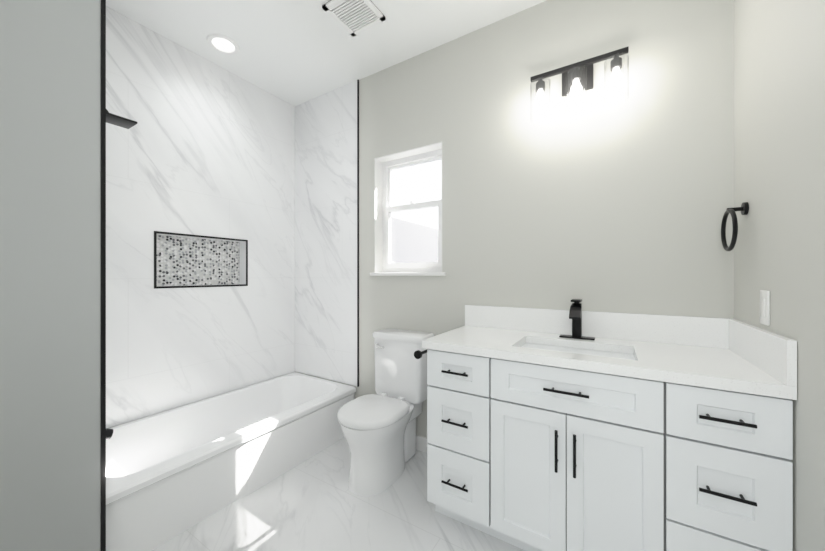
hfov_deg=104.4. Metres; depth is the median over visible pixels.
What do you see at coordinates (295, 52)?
ceiling
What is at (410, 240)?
roof
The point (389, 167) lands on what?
window
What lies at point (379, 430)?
toilet
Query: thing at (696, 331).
backsplash
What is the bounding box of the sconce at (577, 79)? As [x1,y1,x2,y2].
[530,46,628,122]
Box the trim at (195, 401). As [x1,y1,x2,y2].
[110,372,292,427]
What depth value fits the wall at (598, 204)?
1.75 m
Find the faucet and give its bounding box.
[562,299,593,338]
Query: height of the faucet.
0.198 m
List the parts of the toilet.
seat lid, lever handle, tank lid, tank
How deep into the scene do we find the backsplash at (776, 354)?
1.06 m
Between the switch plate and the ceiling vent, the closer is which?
the switch plate
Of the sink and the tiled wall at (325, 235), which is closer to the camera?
the sink
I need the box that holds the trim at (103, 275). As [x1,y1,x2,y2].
[101,0,105,550]
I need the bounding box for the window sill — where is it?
[370,272,445,275]
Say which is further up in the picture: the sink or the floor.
the sink
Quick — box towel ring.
[721,202,748,250]
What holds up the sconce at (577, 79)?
attached to the wall at (598, 204)
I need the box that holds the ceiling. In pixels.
[106,0,545,105]
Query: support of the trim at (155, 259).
attached to the tiled wall at (203, 147)
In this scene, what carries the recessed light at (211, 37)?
in the ceiling
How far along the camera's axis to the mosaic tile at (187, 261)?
2.32 m
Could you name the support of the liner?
attached to the wall at (598, 204)
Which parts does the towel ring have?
post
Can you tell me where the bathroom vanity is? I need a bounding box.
[414,347,796,550]
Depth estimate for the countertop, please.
1.30 m
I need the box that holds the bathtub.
[106,372,355,550]
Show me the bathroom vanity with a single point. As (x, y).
(575, 427)
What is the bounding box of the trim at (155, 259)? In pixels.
[154,231,247,288]
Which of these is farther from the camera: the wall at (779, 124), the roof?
the roof
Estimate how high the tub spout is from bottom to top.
0.060 m
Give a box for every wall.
[0,0,100,550]
[106,6,294,427]
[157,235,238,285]
[295,80,358,386]
[297,0,733,452]
[734,0,824,550]
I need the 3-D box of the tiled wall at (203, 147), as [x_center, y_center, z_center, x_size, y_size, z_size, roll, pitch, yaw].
[-1.518,-0.335,2.325,0.098,2.430,1.516,0,0,32]
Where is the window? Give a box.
[383,149,441,272]
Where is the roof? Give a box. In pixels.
[391,217,437,262]
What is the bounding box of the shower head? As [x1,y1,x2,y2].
[106,109,137,128]
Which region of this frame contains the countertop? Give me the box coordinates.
[422,327,796,394]
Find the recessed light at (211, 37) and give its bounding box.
[207,33,239,54]
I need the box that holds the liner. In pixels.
[374,142,441,272]
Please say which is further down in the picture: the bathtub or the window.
the bathtub
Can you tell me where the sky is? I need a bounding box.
[391,160,440,228]
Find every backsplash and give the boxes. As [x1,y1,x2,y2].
[466,305,725,346]
[726,319,796,386]
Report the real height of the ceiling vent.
0.012 m
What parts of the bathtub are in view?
apron panel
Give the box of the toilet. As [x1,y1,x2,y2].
[337,328,433,496]
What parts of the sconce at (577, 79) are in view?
lamp shade, lamp shade, lamp shade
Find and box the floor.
[152,437,524,550]
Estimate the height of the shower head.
0.096 m
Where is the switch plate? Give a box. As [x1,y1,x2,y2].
[760,290,769,325]
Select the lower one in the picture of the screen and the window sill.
the window sill
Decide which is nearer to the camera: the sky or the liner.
the liner
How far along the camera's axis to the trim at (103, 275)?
1.24 m
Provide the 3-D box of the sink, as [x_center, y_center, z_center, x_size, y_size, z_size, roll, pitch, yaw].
[0.725,0.412,1.451,0.486,0.132,0.306,0,0,32]
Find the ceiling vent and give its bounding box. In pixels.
[322,0,385,36]
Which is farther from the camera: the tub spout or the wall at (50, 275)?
the tub spout
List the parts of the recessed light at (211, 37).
recessed ceiling light lens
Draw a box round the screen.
[391,208,437,262]
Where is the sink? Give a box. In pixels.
[522,339,629,358]
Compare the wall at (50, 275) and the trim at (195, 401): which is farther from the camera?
the trim at (195, 401)
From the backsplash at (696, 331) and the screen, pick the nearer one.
the backsplash at (696, 331)
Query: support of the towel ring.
attached to the wall at (779, 124)
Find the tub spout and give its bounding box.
[106,428,112,439]

